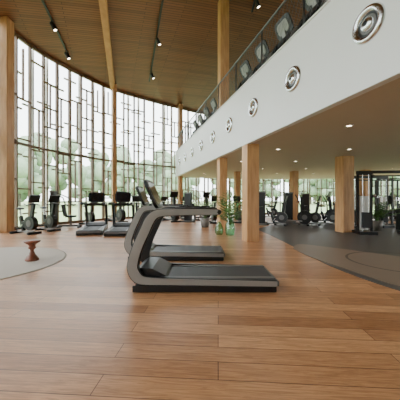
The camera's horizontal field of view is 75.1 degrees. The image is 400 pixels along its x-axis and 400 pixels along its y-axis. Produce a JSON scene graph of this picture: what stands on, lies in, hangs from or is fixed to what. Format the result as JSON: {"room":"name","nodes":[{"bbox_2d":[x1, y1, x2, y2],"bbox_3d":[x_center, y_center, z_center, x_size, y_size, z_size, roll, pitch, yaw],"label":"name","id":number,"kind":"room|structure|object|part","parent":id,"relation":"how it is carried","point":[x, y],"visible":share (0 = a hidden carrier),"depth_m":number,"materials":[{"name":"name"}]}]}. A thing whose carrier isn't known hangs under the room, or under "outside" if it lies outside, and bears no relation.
{"room":"gym","nodes":[
{"label":"gym","id":0,"kind":"room"},
{"bbox_2d":[0,0,307,112],"bbox_3d":[4.209,-7.700,8.268,23.582,1.900,26.536,0,0,0],"label":"ceiling","id":1,"kind":"structure","parent":0,"point":[185,63],"depth_m":11.86,"materials":[{"name":"brown wood"}]},
{"bbox_2d":[41,0,70,59],"bbox_3d":[-5.738,-6.745,10.314,0.270,0.658,4.711,0,0,-12],"label":"track light","id":2,"kind":"object","parent":1,"relation":"hanging from","point":[52,24],"visible":1,"depth_m":10.08,"materials":[{"name":"black plastic"}]},
{"bbox_2d":[99,0,114,90],"bbox_3d":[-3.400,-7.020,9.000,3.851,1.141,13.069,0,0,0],"label":"ceiling beam","id":3,"kind":"structure","parent":1,"relation":"attached to","point":[103,5],"depth_m":11.22,"materials":[{"name":"brown wood"}]},
{"bbox_2d":[149,0,163,81],"bbox_3d":[-1.988,-7.185,12.119,0.271,1.034,6.874,0,0,-16],"label":"track light","id":4,"kind":"object","parent":1,"relation":"hanging from","point":[157,40],"visible":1,"depth_m":11.74,"materials":[{"name":"black plastic"}]},
{"bbox_2d":[251,0,259,12],"bbox_3d":[2.260,-7.884,8.501,0.261,0.644,5.004,0,0,0],"label":"track light","id":5,"kind":"object","parent":1,"relation":"hanging from","point":[255,2],"visible":1,"depth_m":10.26,"materials":[{"name":"black plastic"}]},
{"bbox_2d":[0,215,399,399],"bbox_3d":[4.209,1.375,8.268,23.582,0.250,26.536,0,0,0],"label":"floor","id":6,"kind":"structure","parent":0,"point":[75,327],"depth_m":2.45,"materials":[{"name":"brown wood"}]},
{"bbox_2d":[0,16,13,232],"bbox_3d":[-7.300,-2.775,9.850,0.260,8.050,0.400,0,0,0],"label":"column","id":7,"kind":"structure","parent":6,"relation":"on","point":[6,24],"depth_m":9.65,"materials":[{"name":"brown wood"}]},
{"bbox_2d":[9,195,41,234],"bbox_3d":[-6.283,0.551,9.389,0.995,1.398,0.515,0,0,20],"label":"exercise bike","id":8,"kind":"object","parent":6,"relation":"on","point":[30,222],"visible":0.99,"depth_m":9.26,"materials":[{"name":"plastic"}]},
{"bbox_2d":[0,247,65,279],"bbox_3d":[-4.500,1.243,5.000,3.440,0.014,3.440,0,0,0],"label":"round rug","id":9,"kind":"object","parent":6,"relation":"on","point":[13,263],"visible":0.94,"depth_m":5.22,"materials":[{"name":"fabric"}]},
{"bbox_2d":[23,239,40,261],"bbox_3d":[-3.390,1.036,5.250,0.300,0.400,0.300,0,0,0],"label":"wooden stool","id":10,"kind":"object","parent":9,"relation":"on","point":[32,256],"visible":1,"depth_m":5.19,"materials":[{"name":"brown wood"}]},
{"bbox_2d":[34,195,60,231],"bbox_3d":[-6.013,0.551,10.284,0.995,1.398,0.515,0,0,30],"label":"exercise bike","id":11,"kind":"object","parent":6,"relation":"on","point":[51,221],"visible":0.99,"depth_m":10.09,"materials":[{"name":"plastic"}]},
{"bbox_2d":[49,191,81,227],"bbox_3d":[-5.949,0.445,11.387,1.350,1.610,0.810,0,0,-10],"label":"machine","id":12,"kind":"object","parent":6,"relation":"on","point":[63,207],"visible":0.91,"depth_m":11.35,"materials":[{"name":"black plastic"}]},
{"bbox_2d":[78,201,94,224],"bbox_3d":[-5.403,0.551,12.579,0.995,1.398,0.515,0,0,40],"label":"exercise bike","id":13,"kind":"object","parent":6,"relation":"on","point":[91,215],"visible":0.34,"depth_m":12.32,"materials":[{"name":"plastic"}]},
{"bbox_2d":[76,192,107,234],"bbox_3d":[-4.048,0.485,9.891,0.863,1.529,2.041,0,0,-14],"label":"treadmill","id":14,"kind":"object","parent":6,"relation":"on","point":[90,228],"visible":1,"depth_m":10.43,"materials":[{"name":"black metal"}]},
{"bbox_2d":[111,84,116,218],"bbox_3d":[-5.100,-2.765,15.450,0.240,8.030,0.340,0,0,-34],"label":"column","id":15,"kind":"structure","parent":6,"relation":"on","point":[114,91],"depth_m":15.32,"materials":[{"name":"brown wood"}]},
{"bbox_2d":[104,191,127,221],"bbox_3d":[-4.563,0.421,14.175,0.600,1.657,1.670,0,0,-45],"label":"elliptical trainer","id":16,"kind":"object","parent":6,"relation":"on","point":[120,214],"visible":0.57,"depth_m":13.74,"materials":[{"name":"plastic"}]},
{"bbox_2d":[104,192,134,235],"bbox_3d":[-2.948,0.485,9.691,0.863,1.529,2.041,0,0,-10],"label":"treadmill","id":17,"kind":"object","parent":6,"relation":"on","point":[117,228],"visible":0.81,"depth_m":10.27,"materials":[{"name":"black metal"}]},
{"bbox_2d":[132,196,141,212],"bbox_3d":[-2.975,0.551,12.268,0.515,1.398,0.995,0,0,-10],"label":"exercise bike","id":18,"kind":"object","parent":6,"relation":"on","point":[135,199],"visible":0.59,"depth_m":11.85,"materials":[{"name":"plastic"}]},
{"bbox_2d":[161,197,166,218],"bbox_3d":[-2.471,0.551,16.175,0.515,1.398,0.995,0,0,-40],"label":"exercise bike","id":19,"kind":"object","parent":6,"relation":"on","point":[163,199],"visible":0.15,"depth_m":15.84,"materials":[{"name":"plastic"}]},
{"bbox_2d":[14,0,325,229],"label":"window","id":20,"kind":"structure","parent":6,"relation":"on","point":[31,48],"depth_m":13.30,"materials":[{"name":"clear glass"}]},
{"bbox_3d":[1.599,-3.922,6.968,0.050,1.104,24.440,0,0,-15],"label":"balcony railing","id":21,"kind":"part","parent":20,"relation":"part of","materials":[{"name":"clear glass"}]},
{"bbox_2d":[162,191,180,222],"bbox_3d":[-1.611,0.421,14.570,0.600,1.657,1.670,0,0,-30],"label":"elliptical trainer","id":22,"kind":"object","parent":6,"relation":"on","point":[174,195],"visible":0.62,"depth_m":14.17,"materials":[{"name":"plastic"}]},
{"bbox_2d":[124,186,224,260],"bbox_3d":[-0.510,0.485,5.650,2.041,1.529,0.863,0,0,0],"label":"treadmill","id":23,"kind":"object","parent":6,"relation":"on","point":[167,252],"visible":0.68,"depth_m":5.24,"materials":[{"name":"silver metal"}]},
{"bbox_2d":[178,103,182,203],"bbox_3d":[-1.420,-2.760,18.600,0.260,8.020,0.340,0,0,-29],"label":"column","id":24,"kind":"structure","parent":6,"relation":"on","point":[180,106],"depth_m":18.46,"materials":[{"name":"brown wood"}]},
{"bbox_2d":[181,192,200,222],"bbox_3d":[-0.431,0.445,14.535,0.810,1.610,1.350,0,0,30],"label":"machine","id":25,"kind":"object","parent":6,"relation":"on","point":[187,195],"visible":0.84,"depth_m":14.09,"materials":[{"name":"black plastic"}]},
{"bbox_2d":[127,179,278,291],"bbox_3d":[0.040,0.485,3.890,2.041,1.529,0.863,0,0,0],"label":"treadmill","id":26,"kind":"object","parent":6,"relation":"on","point":[154,274],"visible":1,"depth_m":3.48,"materials":[{"name":"silver metal"}]},
{"bbox_2d":[196,192,210,217],"bbox_3d":[0.267,0.421,16.567,0.600,1.657,1.670,0,0,-20],"label":"elliptical trainer","id":27,"kind":"object","parent":6,"relation":"on","point":[206,195],"visible":0.5,"depth_m":16.19,"materials":[{"name":"plastic"}]},
{"bbox_2d":[195,199,214,226],"bbox_3d":[0.281,0.626,11.683,1.573,1.248,1.633,0,0,-25],"label":"potted fern","id":28,"kind":"object","parent":6,"relation":"on","point":[204,221],"visible":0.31,"depth_m":11.45,"materials":[{"name":"grey ceramic"}]},
{"bbox_2d":[209,196,216,223],"bbox_3d":[0.686,0.551,13.568,0.515,1.398,0.995,0,0,-10],"label":"exercise bike","id":29,"kind":"object","parent":6,"relation":"on","point":[213,218],"visible":0.73,"depth_m":13.14,"materials":[{"name":"plastic"}]},
{"bbox_2d":[217,158,226,230],"bbox_3d":[0.880,-0.180,10.350,0.320,2.860,0.340,0,0,-15],"label":"column","id":30,"kind":"structure","parent":6,"relation":"on","point":[221,162],"depth_m":10.19,"materials":[{"name":"brown wood"}]},
{"bbox_2d":[234,172,239,219],"bbox_3d":[2.200,-0.180,15.400,0.300,2.860,0.300,0,0,-15],"label":"column","id":31,"kind":"structure","parent":6,"relation":"on","point":[236,174],"depth_m":15.26,"materials":[{"name":"brown wood"}]},
{"bbox_2d":[233,196,241,223],"bbox_3d":[2.107,0.551,13.772,0.515,1.398,0.995,0,0,30],"label":"exercise bike","id":32,"kind":"object","parent":6,"relation":"on","point":[236,197],"visible":0.56,"depth_m":13.41,"materials":[{"name":"plastic"}]},
{"bbox_2d":[213,193,262,224],"bbox_3d":[1.077,0.507,8.932,2.152,1.487,1.630,0,0,20],"label":"potted palm","id":33,"kind":"object","parent":6,"relation":"on","point":[232,211],"visible":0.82,"depth_m":8.93,"materials":[{"name":"green plant"}]},
{"bbox_2d":[242,144,258,241],"bbox_3d":[1.500,-0.180,7.750,0.380,2.860,0.380,0,0,-15],"label":"column","id":34,"kind":"structure","parent":6,"relation":"on","point":[250,152],"depth_m":7.58,"materials":[{"name":"brown wood"}]},
{"bbox_2d":[259,191,270,225],"bbox_3d":[3.074,0.445,12.930,0.810,1.610,1.350,0,0,20],"label":"machine","id":35,"kind":"object","parent":6,"relation":"on","point":[262,213],"visible":0.53,"depth_m":12.43,"materials":[{"name":"black plastic"}]},
{"bbox_2d":[265,197,277,216],"bbox_3d":[4.736,0.551,17.479,0.995,1.398,0.515,0,0,40],"label":"exercise bike","id":36,"kind":"object","parent":6,"relation":"on","point":[274,210],"visible":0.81,"depth_m":17.25,"materials":[{"name":"plastic"}]},
{"bbox_2d":[276,192,295,221],"bbox_3d":[4.730,0.445,14.526,0.810,1.610,1.350,0,0,-10],"label":"machine","id":37,"kind":"object","parent":6,"relation":"on","point":[289,205],"visible":0.77,"depth_m":14.03,"materials":[{"name":"black plastic"}]},
{"bbox_2d":[177,108,399,214],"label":"window","id":38,"kind":"structure","parent":6,"relation":"on","point":[272,182],"depth_m":20.94,"materials":[{"name":"clear glass"}]},
{"bbox_2d":[290,171,298,219],"bbox_3d":[5.500,-0.180,15.200,0.360,2.860,0.360,0,0,-15],"label":"column","id":39,"kind":"structure","parent":6,"relation":"on","point":[294,175],"depth_m":15.04,"materials":[{"name":"brown wood"}]},
{"bbox_2d":[301,193,313,211],"bbox_3d":[7.041,0.445,17.135,0.810,1.610,1.350,0,0,30],"label":"machine","id":40,"kind":"object","parent":6,"relation":"on","point":[306,196],"visible":0.48,"depth_m":16.70,"materials":[{"name":"black plastic"}]},
{"bbox_2d":[259,222,399,290],"bbox_3d":[6.148,1.247,9.644,12.915,0.006,8.357,0,0,-37],"label":"mat","id":41,"kind":"object","parent":6,"relation":"on","point":[388,239],"visible":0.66,"depth_m":8.19,"materials":[{"name":"grey rubber"}]},
{"bbox_2d":[265,196,287,225],"bbox_3d":[3.653,0.551,12.384,0.995,1.398,0.515,0,0,30],"label":"exercise bike","id":42,"kind":"object","parent":41,"relation":"on","point":[281,217],"visible":1,"depth_m":12.21,"materials":[{"name":"plastic"}]},
{"bbox_2d":[274,190,311,225],"bbox_3d":[4.421,0.421,12.388,1.670,1.657,0.600,0,0,20],"label":"elliptical trainer","id":43,"kind":"object","parent":41,"relation":"on","point":[304,217],"visible":0.94,"depth_m":12.12,"materials":[{"name":"plastic"}]},
{"bbox_2d":[298,196,320,225],"bbox_3d":[5.269,0.551,12.484,0.995,1.398,0.515,0,0,30],"label":"exercise bike","id":44,"kind":"object","parent":41,"relation":"on","point":[316,217],"visible":0.73,"depth_m":12.28,"materials":[{"name":"plastic"}]},
{"bbox_2d":[316,202,334,224],"bbox_3d":[6.179,0.551,12.579,0.995,1.398,0.515,0,0,40],"label":"exercise bike","id":45,"kind":"object","parent":41,"relation":"on","point":[330,217],"visible":0.62,"depth_m":12.48,"materials":[{"name":"plastic"}]},
{"bbox_2d":[320,191,334,222],"bbox_3d":[6.589,0.421,14.078,1.670,1.657,0.600,0,0,40],"label":"elliptical trainer","id":46,"kind":"object","parent":41,"relation":"on","point":[330,192],"visible":0.46,"depth_m":13.75,"materials":[{"name":"plastic"}]},
{"bbox_2d":[293,244,399,285],"bbox_3d":[3.213,1.241,5.023,3.723,0.006,2.533,0,0,45],"label":"mat","id":47,"kind":"object","parent":41,"relation":"on","point":[334,256],"visible":1,"depth_m":5.23,"materials":[{"name":"brown rubber"}]},
{"bbox_2d":[345,252,399,271],"bbox_3d":[3.968,1.236,5.159,1.900,0.001,1.900,0,0,0],"label":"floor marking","id":48,"kind":"structure","parent":47,"relation":"on","point":[346,255],"depth_m":5.23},
{"bbox_2d":[354,176,394,228],"bbox_3d":[7.322,0.119,11.400,2.100,2.250,0.700,0,0,-10],"label":"machine","id":49,"kind":"object","parent":41,"relation":"on","point":[378,178],"visible":0.38,"depth_m":11.44,"materials":[{"name":"black metal"}]},
{"bbox_2d":[352,170,399,234],"bbox_3d":[6.652,0.119,9.200,2.100,2.250,0.700,0,0,8],"label":"machine","id":50,"kind":"object","parent":41,"relation":"on","point":[364,218],"visible":0.99,"depth_m":9.24,"materials":[{"name":"black metal"}]},
{"bbox_2d":[354,201,399,230],"bbox_3d":[6.995,0.620,10.113,1.633,1.248,1.573,0,0,0],"label":"potted fern","id":51,"kind":"object","parent":41,"relation":"on","point":[377,223],"visible":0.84,"depth_m":10.05,"materials":[{"name":"green plant"}]},
{"bbox_2d":[375,178,399,224],"bbox_3d":[9.461,0.139,12.491,2.000,2.210,1.320,0,0,-6],"label":"rack","id":52,"kind":"object","parent":41,"relation":"on","point":[390,197],"visible":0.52,"depth_m":12.78,"materials":[{"name":"black metal"}]},
{"bbox_2d":[396,209,399,229],"bbox_3d":[8.750,0.793,10.500,1.460,0.902,0.400,0,0,-6],"label":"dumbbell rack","id":53,"kind":"object","parent":41,"relation":"on","point":[398,210],"visible":0.9,"depth_m":10.50,"materials":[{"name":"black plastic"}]},
{"bbox_2d":[335,156,353,232],"bbox_3d":[5.500,-0.180,9.900,0.500,2.860,0.420,0,0,-15],"label":"column","id":54,"kind":"structure","parent":6,"relation":"on","point":[344,165],"depth_m":9.72,"materials":[{"name":"brown wood"}]},
{"bbox_2d":[359,170,370,211],"bbox_3d":[9.200,-0.180,14.500,0.400,2.860,0.400,0,0,-15],"label":"column","id":55,"kind":"structure","parent":6,"relation":"on","point":[365,183],"depth_m":14.33,"materials":[{"name":"brown wood"}]},
{"bbox_2d":[374,192,395,219],"bbox_3d":[10.721,0.421,15.173,0.600,1.657,1.670,0,0,-40],"label":"elliptical trainer","id":56,"kind":"object","parent":6,"relation":"on","point":[393,192],"visible":0.18,"depth_m":14.74,"materials":[{"name":"plastic"}]},
{"bbox_2d":[388,195,399,220],"bbox_3d":[10.797,0.445,14.135,0.810,1.610,1.350,0,0,-30],"label":"machine","id":57,"kind":"object","parent":6,"relation":"on","point":[399,195],"visible":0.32,"depth_m":14.27,"materials":[{"name":"black plastic"}]},
{"bbox_2d":[176,0,399,178],"bbox_3d":[8.977,-2.485,8.501,15.299,1.790,27.428,0,0,-15],"label":"mezzanine","id":58,"kind":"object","parent":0,"point":[343,82],"visible":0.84,"depth_m":5.77,"materials":[{"name":"paint"}]},
{"bbox_2d":[197,114,203,129],"bbox_3d":[0.741,-3.814,14.371,2.041,1.529,0.863,0,0,-15],"label":"treadmill","id":59,"kind":"object","parent":58,"relation":"on","point":[201,117],"visible":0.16,"depth_m":14.07,"materials":[{"name":"silver metal"}]},
{"bbox_2d":[199,140,202,150],"bbox_3d":[0.027,-2.490,12.149,0.064,0.520,0.520,0,0,-15],"label":"air diffuser","id":60,"kind":"object","parent":58,"relation":"attached to","point":[200,142],"visible":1,"depth_m":12.08,"materials":[{"name":"silver metal"}]},
{"bbox_2d":[201,107,209,125],"bbox_3d":[1.040,-3.814,13.291,2.041,1.529,0.863,0,0,-15],"label":"treadmill","id":61,"kind":"object","parent":58,"relation":"on","point":[207,109],"visible":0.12,"depth_m":12.95,"materials":[{"name":"silver metal"}]},
{"bbox_2d":[210,131,214,143],"bbox_3d":[0.495,-2.490,10.459,0.064,0.520,0.520,0,0,-15],"label":"air diffuser","id":62,"kind":"object","parent":58,"relation":"attached to","point":[212,136],"visible":1,"depth_m":10.39,"materials":[{"name":"silver metal"}]},
{"bbox_2d":[208,98,217,118],"bbox_3d":[1.339,-3.814,12.211,2.041,1.529,0.863,0,0,-15],"label":"treadmill","id":63,"kind":"object","parent":58,"relation":"on","point":[212,100],"visible":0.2,"depth_m":11.92,"materials":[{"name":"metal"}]},
{"bbox_2d":[218,0,228,107],"bbox_3d":[0.930,-5.495,10.350,0.360,4.891,0.360,0,0,-15],"label":"column","id":64,"kind":"structure","parent":58,"relation":"on","point":[223,5],"depth_m":10.18,"materials":[{"name":"brown wood"}]},
{"bbox_2d":[226,117,231,132],"bbox_3d":[0.963,-2.490,8.769,0.064,0.520,0.520,0,0,-15],"label":"air diffuser","id":65,"kind":"object","parent":58,"relation":"attached to","point":[229,120],"visible":1,"depth_m":8.72,"materials":[{"name":"silver metal"}]},
{"bbox_2d":[237,60,252,89],"bbox_3d":[2.237,-3.814,8.972,2.041,1.529,0.863,0,0,-15],"label":"treadmill","id":66,"kind":"object","parent":58,"relation":"on","point":[247,66],"visible":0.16,"depth_m":8.71,"materials":[{"name":"silver metal"}]},
{"bbox_2d":[248,98,257,117],"bbox_3d":[1.431,-2.490,7.079,0.064,0.520,0.520,0,0,-15],"label":"air diffuser","id":67,"kind":"object","parent":58,"relation":"attached to","point":[253,105],"visible":1,"depth_m":7.03,"materials":[{"name":"silver metal"}]},
{"bbox_2d":[250,39,270,76],"bbox_3d":[2.536,-3.814,7.891,2.041,1.529,0.863,0,0,-15],"label":"treadmill","id":68,"kind":"object","parent":58,"relation":"on","point":[257,52],"visible":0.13,"depth_m":7.63,"materials":[{"name":"silver metal"}]},
{"bbox_2d":[269,12,297,57],"bbox_3d":[2.835,-3.814,6.811,2.041,1.529,0.863,0,0,-15],"label":"treadmill","id":69,"kind":"object","parent":58,"relation":"on","point":[286,15],"visible":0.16,"depth_m":6.56,"materials":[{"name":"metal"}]},
{"bbox_2d":[285,65,300,91],"bbox_3d":[1.899,-2.490,5.389,0.064,0.520,0.520,0,0,-15],"label":"air diffuser","id":70,"kind":"object","parent":58,"relation":"attached to","point":[292,79],"visible":1,"depth_m":5.34,"materials":[{"name":"silver metal"}]},
{"bbox_2d":[295,0,327,31],"bbox_3d":[3.134,-3.814,5.731,2.041,1.529,0.863,0,0,-15],"label":"treadmill","id":71,"kind":"object","parent":58,"relation":"on","point":[319,2],"visible":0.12,"depth_m":5.67,"materials":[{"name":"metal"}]},
{"bbox_2d":[352,2,385,44],"bbox_3d":[2.368,-2.490,3.699,0.064,0.520,0.520,0,0,-15],"label":"air diffuser","id":72,"kind":"object","parent":58,"relation":"attached to","point":[368,23],"visible":1,"depth_m":3.66,"materials":[{"name":"silver metal"}]},
{"label":"outside","id":73,"kind":"structure","parent":0,"visible":0},
{"bbox_2d":[18,201,399,225],"bbox_3d":[0.000,1.700,70.000,300.000,0.300,260.000,0,0,0],"label":"lawn","id":74,"kind":"structure","parent":73,"point":[97,209],"depth_m":38.38,"materials":[{"name":"green plant"}]},
{"bbox_2d":[18,132,399,205],"bbox_3d":[1.245,-6.213,36.010,167.116,15.757,115.397,0,0,0],"label":"trees","id":75,"kind":"object","parent":74,"relation":"on","point":[22,161],"visible":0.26,"depth_m":58.97,"materials":[{"name":"green plant"}]}
]}

